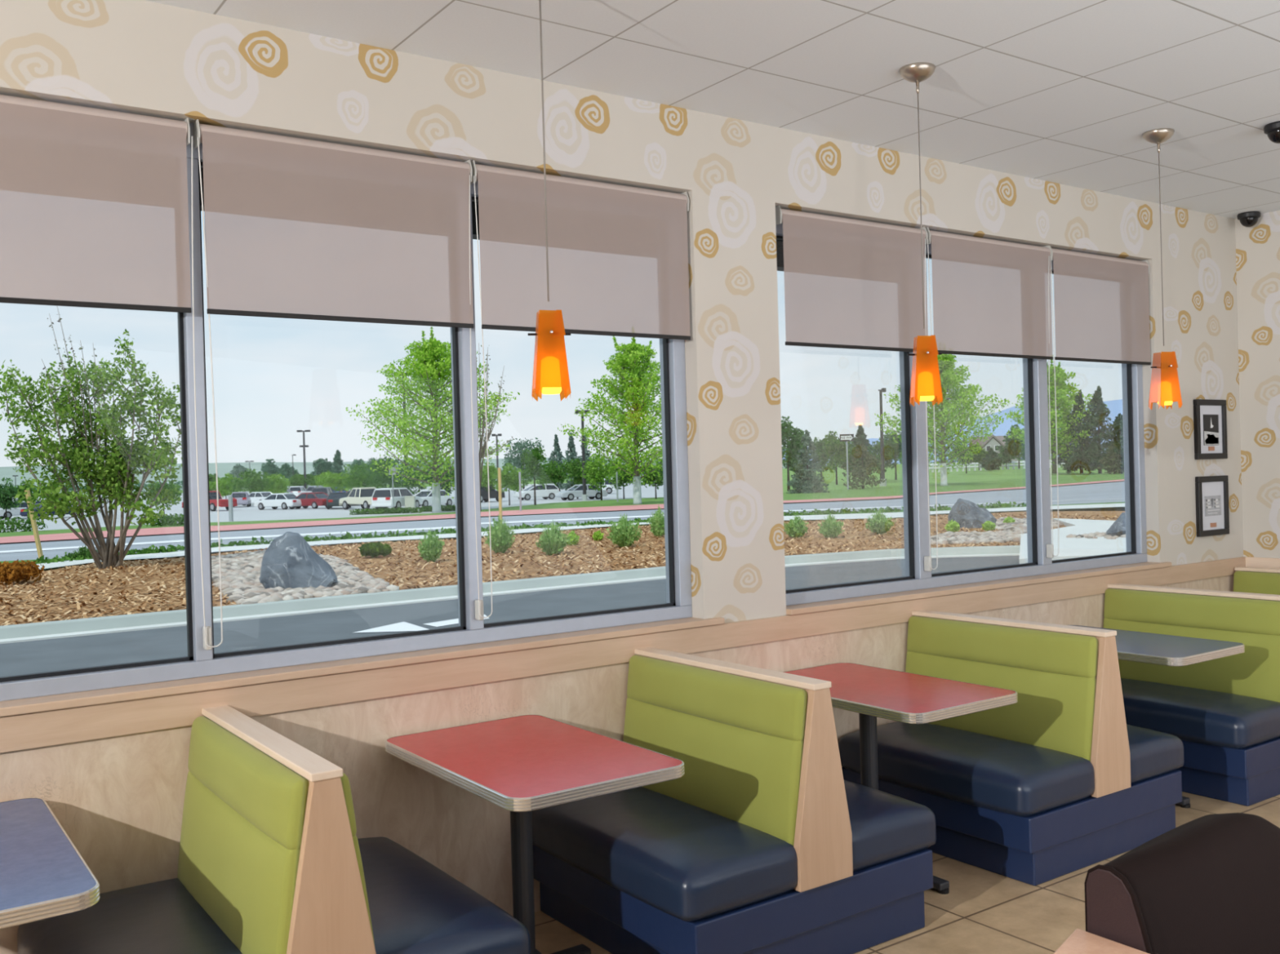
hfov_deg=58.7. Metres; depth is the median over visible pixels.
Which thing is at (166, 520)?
hedge
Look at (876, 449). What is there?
tree
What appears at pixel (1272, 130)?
dome camera
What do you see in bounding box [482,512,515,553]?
shrub
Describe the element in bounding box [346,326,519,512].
tree
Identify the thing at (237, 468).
tree
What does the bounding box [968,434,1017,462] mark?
house
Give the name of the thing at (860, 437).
tree
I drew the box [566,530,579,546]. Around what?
shrub
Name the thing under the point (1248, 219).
dome camera
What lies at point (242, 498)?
car
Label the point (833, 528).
shrub
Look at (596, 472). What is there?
tree
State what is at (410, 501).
cabinet
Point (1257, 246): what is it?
wall
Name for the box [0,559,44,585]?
shrub
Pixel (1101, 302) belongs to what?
roller shade
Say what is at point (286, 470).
tree
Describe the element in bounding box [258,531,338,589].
boulder
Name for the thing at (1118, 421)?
tree
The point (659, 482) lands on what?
tree
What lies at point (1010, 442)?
tree
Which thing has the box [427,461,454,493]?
tree
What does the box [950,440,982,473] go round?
tree
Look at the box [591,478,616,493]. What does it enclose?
car
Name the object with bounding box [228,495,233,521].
bollard post
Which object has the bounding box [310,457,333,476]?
tree
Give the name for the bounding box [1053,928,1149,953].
side table
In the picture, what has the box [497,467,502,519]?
stake
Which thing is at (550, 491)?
car
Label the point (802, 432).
tree
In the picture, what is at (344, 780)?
cushion
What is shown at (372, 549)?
shrub
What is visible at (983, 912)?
floor
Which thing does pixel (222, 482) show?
tree
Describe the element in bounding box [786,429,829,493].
tree
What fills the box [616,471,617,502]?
sign post
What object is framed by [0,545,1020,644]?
curb
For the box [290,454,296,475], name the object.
lamp post
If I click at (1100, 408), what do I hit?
tree
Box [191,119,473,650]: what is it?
roller shade
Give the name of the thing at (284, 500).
car
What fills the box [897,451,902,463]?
tree
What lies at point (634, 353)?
tree
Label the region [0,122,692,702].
window
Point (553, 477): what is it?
tree
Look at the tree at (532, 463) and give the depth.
92.67 m
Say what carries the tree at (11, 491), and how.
on the parking lot
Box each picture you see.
[1203,414,1218,445]
[1204,495,1221,516]
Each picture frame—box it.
[1193,399,1227,459]
[1195,475,1229,537]
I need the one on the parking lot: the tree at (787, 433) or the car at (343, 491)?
the car at (343, 491)
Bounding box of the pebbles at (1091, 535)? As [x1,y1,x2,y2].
[1066,531,1125,539]
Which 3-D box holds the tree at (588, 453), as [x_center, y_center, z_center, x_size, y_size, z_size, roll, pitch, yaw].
[-6.632,-1.543,139.140,2.310,7.090,2.569,-2,0,-35]
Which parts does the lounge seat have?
panel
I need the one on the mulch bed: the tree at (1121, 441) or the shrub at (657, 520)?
the shrub at (657, 520)
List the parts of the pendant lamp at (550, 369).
cord, lamp shade, bulb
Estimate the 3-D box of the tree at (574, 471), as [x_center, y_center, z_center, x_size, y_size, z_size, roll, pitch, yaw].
[-5.955,0.139,111.215,3.799,4.004,4.261,-2,0,-35]
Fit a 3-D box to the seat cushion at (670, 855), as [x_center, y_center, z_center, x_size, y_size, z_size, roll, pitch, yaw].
[0.043,1.274,3.964,0.493,0.208,1.029,-2,0,-35]
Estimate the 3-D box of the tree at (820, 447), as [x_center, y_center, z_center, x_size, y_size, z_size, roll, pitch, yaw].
[16.156,-1.622,101.562,2.189,4.027,2.350,-2,0,-35]
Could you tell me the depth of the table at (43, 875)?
2.67 m
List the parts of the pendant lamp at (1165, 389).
cord, bulb, lamp shade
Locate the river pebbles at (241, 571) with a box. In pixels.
[211,516,1065,604]
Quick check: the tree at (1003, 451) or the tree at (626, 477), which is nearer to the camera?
the tree at (626, 477)
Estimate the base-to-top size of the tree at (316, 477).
4.048 m
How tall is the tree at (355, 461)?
6.333 m
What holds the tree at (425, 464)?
on the parking lot
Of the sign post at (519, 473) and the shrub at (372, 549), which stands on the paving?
the sign post at (519, 473)
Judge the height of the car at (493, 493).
1.859 m
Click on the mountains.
(1115, 406)
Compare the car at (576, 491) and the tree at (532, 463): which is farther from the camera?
the car at (576, 491)
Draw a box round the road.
[0,481,1124,561]
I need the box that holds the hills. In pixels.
[0,457,809,493]
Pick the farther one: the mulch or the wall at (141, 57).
the mulch
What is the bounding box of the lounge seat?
[1084,813,1279,953]
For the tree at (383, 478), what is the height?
4.828 m
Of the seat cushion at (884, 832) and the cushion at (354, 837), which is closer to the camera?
the cushion at (354, 837)
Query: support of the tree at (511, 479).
on the parking lot
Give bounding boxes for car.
[0,501,39,519]
[19,501,78,518]
[182,490,237,511]
[231,492,250,506]
[242,491,272,506]
[253,493,301,510]
[288,486,305,496]
[288,492,328,509]
[298,485,323,494]
[311,487,333,495]
[326,492,351,509]
[332,487,347,492]
[338,487,387,510]
[371,488,422,509]
[413,489,455,506]
[480,482,505,502]
[513,484,559,500]
[555,484,608,500]
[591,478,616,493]
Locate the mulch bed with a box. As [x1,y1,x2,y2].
[0,511,1124,626]
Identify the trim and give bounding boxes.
[0,556,1245,753]
[0,617,724,717]
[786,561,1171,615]
[1244,556,1279,568]
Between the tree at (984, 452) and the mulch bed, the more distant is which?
the tree at (984, 452)
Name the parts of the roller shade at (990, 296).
bead chain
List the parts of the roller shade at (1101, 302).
bead chain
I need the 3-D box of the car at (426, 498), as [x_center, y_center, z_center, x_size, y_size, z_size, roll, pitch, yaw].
[-17.839,1.816,96.850,1.870,1.460,4.710,-1,0,35]
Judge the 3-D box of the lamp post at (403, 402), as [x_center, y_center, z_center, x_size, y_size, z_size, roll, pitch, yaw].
[-22.817,-3.763,110.738,1.556,12.744,0.495,-2,0,0]
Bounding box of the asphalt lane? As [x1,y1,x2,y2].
[0,555,1019,677]
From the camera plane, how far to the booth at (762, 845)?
3.82 m
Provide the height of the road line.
0.265 m
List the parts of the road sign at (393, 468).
sign plate, post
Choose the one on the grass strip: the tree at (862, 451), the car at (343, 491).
the tree at (862, 451)
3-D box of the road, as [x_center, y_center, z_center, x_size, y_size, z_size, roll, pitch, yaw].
[27.514,0.809,65.727,144.784,0.480,34.821,-2,0,-35]
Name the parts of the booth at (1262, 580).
cap rail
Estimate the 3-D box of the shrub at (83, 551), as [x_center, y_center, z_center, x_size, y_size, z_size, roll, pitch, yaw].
[-11.809,1.668,24.142,0.836,0.446,0.833,-2,0,-35]
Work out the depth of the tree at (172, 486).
90.26 m
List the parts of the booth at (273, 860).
cap rail, panel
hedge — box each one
[0,516,48,533]
[143,513,183,526]
[349,506,424,515]
[421,504,455,511]
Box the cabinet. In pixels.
[404,496,415,509]
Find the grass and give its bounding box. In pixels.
[0,460,1124,570]
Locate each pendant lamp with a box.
[528,0,570,401]
[898,62,942,406]
[1142,128,1182,409]
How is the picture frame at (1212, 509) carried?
attached to the wall at (141, 57)
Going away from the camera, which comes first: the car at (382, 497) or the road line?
the road line
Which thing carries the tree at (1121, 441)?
on the grass strip
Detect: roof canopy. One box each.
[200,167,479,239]
[776,239,783,271]
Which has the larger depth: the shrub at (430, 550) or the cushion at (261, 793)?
the shrub at (430, 550)
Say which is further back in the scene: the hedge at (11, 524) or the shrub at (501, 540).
the hedge at (11, 524)
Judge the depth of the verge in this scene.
38.11 m
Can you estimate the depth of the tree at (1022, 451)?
135.84 m
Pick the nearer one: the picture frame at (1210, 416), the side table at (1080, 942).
the side table at (1080, 942)
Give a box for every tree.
[0,477,23,518]
[13,480,35,503]
[146,480,182,515]
[208,472,239,498]
[208,473,218,491]
[224,468,275,504]
[229,463,248,480]
[260,458,282,477]
[262,472,289,493]
[280,463,298,488]
[287,473,316,488]
[309,470,332,486]
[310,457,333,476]
[315,470,359,492]
[331,449,345,486]
[339,462,387,490]
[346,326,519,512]
[347,458,368,476]
[364,453,410,488]
[364,457,384,487]
[395,454,442,506]
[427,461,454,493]
[449,345,514,511]
[480,461,498,502]
[494,462,525,505]
[502,437,544,489]
[520,446,547,505]
[535,459,568,485]
[547,434,565,491]
[555,457,593,498]
[557,336,662,504]
[562,431,577,490]
[577,435,591,483]
[580,449,620,500]
[608,457,640,498]
[640,458,663,498]
[781,416,804,491]
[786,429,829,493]
[788,430,808,472]
[811,436,831,481]
[822,431,851,484]
[837,443,886,488]
[838,441,859,472]
[850,425,873,479]
[866,439,896,479]
[871,354,1010,485]
[879,427,902,479]
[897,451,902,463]
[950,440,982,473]
[973,448,988,470]
[979,447,1003,471]
[995,444,1013,468]
[1002,424,1024,468]
[1003,355,1106,473]
[1017,444,1025,461]
[1055,405,1079,472]
[1062,389,1102,473]
[1077,385,1116,474]
[1094,413,1124,473]
[1097,443,1124,474]
[1112,426,1124,471]
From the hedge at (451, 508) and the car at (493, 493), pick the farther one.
the car at (493, 493)
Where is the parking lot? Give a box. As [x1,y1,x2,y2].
[0,481,663,533]
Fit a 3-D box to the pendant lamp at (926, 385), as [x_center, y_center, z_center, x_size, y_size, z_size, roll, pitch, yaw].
[1.073,-0.913,4.339,0.136,1.285,0.136,-2,0,3]
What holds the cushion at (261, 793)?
on the booth at (273, 860)
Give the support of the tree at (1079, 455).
on the grass
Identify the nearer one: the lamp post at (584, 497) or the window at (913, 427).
the window at (913, 427)
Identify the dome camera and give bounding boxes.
[1236,211,1261,226]
[1263,120,1279,143]
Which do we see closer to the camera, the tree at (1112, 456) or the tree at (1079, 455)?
the tree at (1112, 456)
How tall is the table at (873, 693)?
0.751 m
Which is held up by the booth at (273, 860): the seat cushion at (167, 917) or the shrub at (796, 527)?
the seat cushion at (167, 917)
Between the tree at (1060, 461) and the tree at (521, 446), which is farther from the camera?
the tree at (521, 446)
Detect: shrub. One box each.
[0,306,182,569]
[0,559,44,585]
[64,546,97,565]
[357,541,393,557]
[417,527,444,562]
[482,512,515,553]
[535,520,571,555]
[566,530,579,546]
[591,529,604,541]
[606,513,642,547]
[646,504,664,537]
[783,515,808,538]
[817,513,844,538]
[865,509,896,534]
[944,519,959,532]
[982,520,996,531]
[1002,515,1015,523]
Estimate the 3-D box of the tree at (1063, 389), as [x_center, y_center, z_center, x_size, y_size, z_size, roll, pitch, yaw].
[42.239,-6.405,116.449,10.916,12.072,10.039,-2,0,-35]
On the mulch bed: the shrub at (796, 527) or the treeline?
the shrub at (796, 527)
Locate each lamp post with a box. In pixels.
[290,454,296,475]
[297,430,310,489]
[395,372,412,469]
[491,433,502,482]
[574,409,589,501]
[878,387,886,486]
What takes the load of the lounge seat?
on the floor
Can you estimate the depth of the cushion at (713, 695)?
4.03 m
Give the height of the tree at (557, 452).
7.644 m
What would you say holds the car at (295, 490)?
on the parking lot
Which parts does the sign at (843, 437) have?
sign plate, post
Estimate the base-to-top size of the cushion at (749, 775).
0.364 m
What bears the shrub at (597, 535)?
on the mulch bed
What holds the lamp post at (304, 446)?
on the parking lot
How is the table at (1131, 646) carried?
on the floor
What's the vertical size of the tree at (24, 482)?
3.251 m
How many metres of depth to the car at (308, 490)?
152.19 m
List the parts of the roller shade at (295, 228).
bead chain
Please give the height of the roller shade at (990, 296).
1.702 m
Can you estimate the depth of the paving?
58.50 m
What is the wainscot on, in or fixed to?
attached to the wall at (141, 57)
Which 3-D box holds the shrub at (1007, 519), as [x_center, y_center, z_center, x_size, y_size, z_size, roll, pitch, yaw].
[8.566,1.028,26.453,0.292,0.266,0.299,-2,0,9]
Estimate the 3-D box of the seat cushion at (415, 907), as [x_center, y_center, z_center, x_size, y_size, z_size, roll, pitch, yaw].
[-0.773,1.300,3.392,0.493,0.208,1.029,-2,0,-35]
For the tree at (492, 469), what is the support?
on the parking lot
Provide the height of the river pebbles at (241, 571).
0.240 m
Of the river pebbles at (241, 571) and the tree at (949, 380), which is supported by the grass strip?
the tree at (949, 380)
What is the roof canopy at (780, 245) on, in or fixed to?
attached to the wall at (141, 57)
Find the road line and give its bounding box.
[0,498,1110,553]
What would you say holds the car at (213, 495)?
on the parking lot
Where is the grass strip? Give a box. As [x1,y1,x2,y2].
[0,473,1124,537]
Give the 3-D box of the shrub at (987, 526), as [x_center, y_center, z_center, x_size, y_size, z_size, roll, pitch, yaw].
[7.678,1.088,25.102,0.310,0.272,0.302,-2,0,1]
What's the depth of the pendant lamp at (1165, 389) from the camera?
5.25 m
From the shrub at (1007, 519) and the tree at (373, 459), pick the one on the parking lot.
the tree at (373, 459)
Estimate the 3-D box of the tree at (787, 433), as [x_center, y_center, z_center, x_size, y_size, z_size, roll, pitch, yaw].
[10.244,-1.633,77.745,2.065,5.172,2.288,-2,0,-35]
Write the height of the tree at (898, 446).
4.712 m
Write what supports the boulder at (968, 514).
on the mulch bed
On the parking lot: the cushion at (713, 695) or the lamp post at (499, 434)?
the lamp post at (499, 434)
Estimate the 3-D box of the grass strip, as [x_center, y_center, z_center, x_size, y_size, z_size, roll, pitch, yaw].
[29.370,0.609,98.096,193.606,1.193,46.833,-2,0,-35]
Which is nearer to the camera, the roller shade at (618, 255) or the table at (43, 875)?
the table at (43, 875)
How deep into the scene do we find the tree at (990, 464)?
139.76 m
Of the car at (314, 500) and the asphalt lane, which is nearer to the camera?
the asphalt lane
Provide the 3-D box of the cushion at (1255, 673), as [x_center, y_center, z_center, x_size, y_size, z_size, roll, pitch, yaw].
[2.875,0.954,5.962,0.121,0.364,0.997,-2,0,-35]
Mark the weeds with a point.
(348, 536)
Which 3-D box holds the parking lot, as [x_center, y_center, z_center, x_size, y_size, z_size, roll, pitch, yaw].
[-200.943,6.238,279.506,329.104,0.726,566.225,-2,0,-35]
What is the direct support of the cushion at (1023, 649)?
on the booth at (1055, 782)
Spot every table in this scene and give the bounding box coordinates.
[0,798,99,929]
[385,715,684,953]
[783,662,1017,894]
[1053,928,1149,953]
[1069,625,1244,808]
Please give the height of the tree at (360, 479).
4.375 m
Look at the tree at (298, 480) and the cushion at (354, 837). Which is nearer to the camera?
the cushion at (354, 837)
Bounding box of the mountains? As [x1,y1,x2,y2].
[782,399,1123,465]
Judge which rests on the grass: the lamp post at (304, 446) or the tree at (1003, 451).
the tree at (1003, 451)
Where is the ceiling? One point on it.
(1067, 92)
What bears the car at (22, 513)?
on the parking lot
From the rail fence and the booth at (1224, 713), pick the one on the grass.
the rail fence
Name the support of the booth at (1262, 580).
on the floor
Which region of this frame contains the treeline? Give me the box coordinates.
[2,455,1061,492]
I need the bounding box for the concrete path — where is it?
[1019,518,1126,564]
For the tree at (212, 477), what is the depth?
163.71 m
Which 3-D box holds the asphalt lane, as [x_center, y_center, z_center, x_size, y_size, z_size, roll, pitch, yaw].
[-5.366,1.806,7.430,75.000,0.001,10.350,-2,0,-35]
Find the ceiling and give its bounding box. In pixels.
[145,0,1279,218]
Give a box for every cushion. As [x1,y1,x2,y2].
[17,878,242,953]
[177,771,300,953]
[187,716,309,849]
[340,773,356,837]
[352,835,374,945]
[357,836,530,953]
[532,786,797,922]
[622,697,804,845]
[626,655,807,741]
[838,721,1094,817]
[844,780,936,871]
[905,651,1096,761]
[906,616,1097,678]
[1102,618,1279,702]
[1103,588,1279,635]
[1120,678,1279,749]
[1126,724,1183,784]
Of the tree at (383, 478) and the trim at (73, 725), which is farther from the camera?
the tree at (383, 478)
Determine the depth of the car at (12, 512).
95.89 m
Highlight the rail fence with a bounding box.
[928,459,1065,472]
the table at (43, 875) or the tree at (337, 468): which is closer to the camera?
the table at (43, 875)
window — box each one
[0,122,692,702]
[775,222,1146,605]
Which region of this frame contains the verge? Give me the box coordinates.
[0,502,1124,563]
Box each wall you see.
[0,0,1243,623]
[1235,209,1279,558]
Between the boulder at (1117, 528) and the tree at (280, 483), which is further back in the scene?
the tree at (280, 483)
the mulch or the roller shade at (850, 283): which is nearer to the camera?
the roller shade at (850, 283)
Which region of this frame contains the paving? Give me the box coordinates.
[0,479,1124,543]
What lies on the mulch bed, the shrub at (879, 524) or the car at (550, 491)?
the shrub at (879, 524)
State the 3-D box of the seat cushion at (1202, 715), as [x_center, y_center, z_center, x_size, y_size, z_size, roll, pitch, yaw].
[2.688,1.190,5.815,0.493,0.208,1.029,-2,0,-35]
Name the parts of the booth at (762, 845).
cap rail, panel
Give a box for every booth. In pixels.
[17,705,530,953]
[532,647,936,953]
[838,609,1183,886]
[1102,583,1279,806]
[1233,566,1279,595]
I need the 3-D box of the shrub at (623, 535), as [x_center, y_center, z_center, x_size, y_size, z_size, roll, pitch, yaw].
[-0.320,1.035,22.514,0.732,0.700,0.707,-1,0,38]
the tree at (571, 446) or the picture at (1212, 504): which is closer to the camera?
the picture at (1212, 504)
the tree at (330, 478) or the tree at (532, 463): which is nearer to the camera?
the tree at (532, 463)
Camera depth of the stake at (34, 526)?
25.78 m
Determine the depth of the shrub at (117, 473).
20.76 m
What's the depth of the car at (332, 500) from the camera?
98.23 m
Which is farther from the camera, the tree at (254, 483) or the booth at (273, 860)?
the tree at (254, 483)
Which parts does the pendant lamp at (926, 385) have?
cord, lamp shade, bulb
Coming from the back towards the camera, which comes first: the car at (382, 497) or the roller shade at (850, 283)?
the car at (382, 497)
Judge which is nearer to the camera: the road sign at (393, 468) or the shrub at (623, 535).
the shrub at (623, 535)
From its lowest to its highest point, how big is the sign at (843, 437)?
3.755 m
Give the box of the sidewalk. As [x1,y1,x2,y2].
[36,503,1124,569]
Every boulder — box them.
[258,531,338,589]
[947,498,996,528]
[1106,512,1125,536]
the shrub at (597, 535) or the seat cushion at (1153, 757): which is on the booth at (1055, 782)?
the seat cushion at (1153, 757)
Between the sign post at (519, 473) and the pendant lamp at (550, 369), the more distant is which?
the sign post at (519, 473)
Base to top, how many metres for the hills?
18.909 m
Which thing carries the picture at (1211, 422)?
attached to the picture frame at (1210, 416)
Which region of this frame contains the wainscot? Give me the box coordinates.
[0,574,1233,953]
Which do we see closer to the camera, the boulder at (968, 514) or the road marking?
the road marking
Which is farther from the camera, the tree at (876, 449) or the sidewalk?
the tree at (876, 449)
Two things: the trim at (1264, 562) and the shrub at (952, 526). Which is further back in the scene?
the shrub at (952, 526)
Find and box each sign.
[388,466,395,507]
[838,434,853,489]
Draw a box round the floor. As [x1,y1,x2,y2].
[534,791,1279,953]
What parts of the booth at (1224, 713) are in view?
cap rail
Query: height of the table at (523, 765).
0.751 m
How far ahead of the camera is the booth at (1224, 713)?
5.64 m
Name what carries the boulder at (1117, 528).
on the concrete path
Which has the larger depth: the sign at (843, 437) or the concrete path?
the sign at (843, 437)
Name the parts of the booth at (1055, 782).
cap rail, panel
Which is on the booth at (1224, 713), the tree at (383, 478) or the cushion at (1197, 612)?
the cushion at (1197, 612)
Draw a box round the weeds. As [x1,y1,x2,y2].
[29,501,1026,564]
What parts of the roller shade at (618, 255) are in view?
bead chain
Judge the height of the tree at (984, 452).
2.934 m
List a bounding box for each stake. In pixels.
[24,489,43,558]
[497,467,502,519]
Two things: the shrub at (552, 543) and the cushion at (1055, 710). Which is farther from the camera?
the shrub at (552, 543)
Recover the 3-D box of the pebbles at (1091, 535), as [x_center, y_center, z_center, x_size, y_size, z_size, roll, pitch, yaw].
[9.041,1.072,20.826,1.906,0.111,1.726,-2,0,-35]
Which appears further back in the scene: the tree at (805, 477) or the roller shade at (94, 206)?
the tree at (805, 477)
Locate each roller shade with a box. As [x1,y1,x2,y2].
[0,94,191,313]
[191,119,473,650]
[469,160,690,620]
[775,205,928,352]
[924,227,1053,571]
[1046,245,1151,558]
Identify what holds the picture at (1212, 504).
attached to the picture frame at (1212, 509)
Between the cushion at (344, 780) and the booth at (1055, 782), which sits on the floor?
the booth at (1055, 782)
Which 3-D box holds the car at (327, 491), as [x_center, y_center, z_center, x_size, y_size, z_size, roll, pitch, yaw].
[-33.656,1.957,121.218,1.930,1.779,4.710,-2,0,-5]
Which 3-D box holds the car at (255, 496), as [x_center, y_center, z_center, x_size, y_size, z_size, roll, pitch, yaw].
[-40.872,2.312,122.199,4.710,1.460,1.870,-1,0,33]
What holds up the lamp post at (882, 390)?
on the grass
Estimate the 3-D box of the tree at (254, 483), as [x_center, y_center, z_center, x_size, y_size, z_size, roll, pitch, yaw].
[-43.683,1.068,127.626,5.450,4.053,5.029,-2,0,-35]
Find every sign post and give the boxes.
[518,471,521,511]
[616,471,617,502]
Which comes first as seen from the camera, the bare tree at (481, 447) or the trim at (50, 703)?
the trim at (50, 703)
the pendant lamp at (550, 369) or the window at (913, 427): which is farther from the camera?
the window at (913, 427)
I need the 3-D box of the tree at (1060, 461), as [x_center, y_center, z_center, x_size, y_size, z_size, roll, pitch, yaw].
[44.609,-4.212,118.652,3.449,7.509,3.551,-2,0,-35]
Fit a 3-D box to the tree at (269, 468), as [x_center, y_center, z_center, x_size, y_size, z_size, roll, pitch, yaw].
[-76.448,-0.213,236.501,4.098,7.208,4.539,-2,0,-35]
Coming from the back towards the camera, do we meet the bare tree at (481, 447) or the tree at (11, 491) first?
the tree at (11, 491)
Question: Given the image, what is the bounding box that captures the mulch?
[0,512,1118,626]
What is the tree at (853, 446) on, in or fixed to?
on the grass
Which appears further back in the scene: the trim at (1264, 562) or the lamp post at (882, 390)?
the lamp post at (882, 390)
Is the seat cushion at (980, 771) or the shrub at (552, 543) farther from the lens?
the shrub at (552, 543)
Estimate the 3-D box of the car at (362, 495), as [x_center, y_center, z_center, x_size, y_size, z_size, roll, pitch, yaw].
[-22.901,1.776,94.964,1.990,1.839,5.410,-2,0,-45]
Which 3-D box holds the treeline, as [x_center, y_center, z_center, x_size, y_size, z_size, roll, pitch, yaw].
[18.505,-2.951,365.674,618.258,7.410,94.616,-2,0,-35]
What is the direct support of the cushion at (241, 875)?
on the booth at (273, 860)
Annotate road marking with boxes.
[355,614,488,632]
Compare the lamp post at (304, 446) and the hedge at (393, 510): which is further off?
the lamp post at (304, 446)
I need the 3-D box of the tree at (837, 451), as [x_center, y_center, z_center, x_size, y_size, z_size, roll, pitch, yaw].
[15.691,-1.558,90.634,2.339,4.322,2.330,-2,0,-35]
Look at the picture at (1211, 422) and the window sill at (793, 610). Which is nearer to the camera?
the window sill at (793, 610)
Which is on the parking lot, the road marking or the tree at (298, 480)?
the tree at (298, 480)

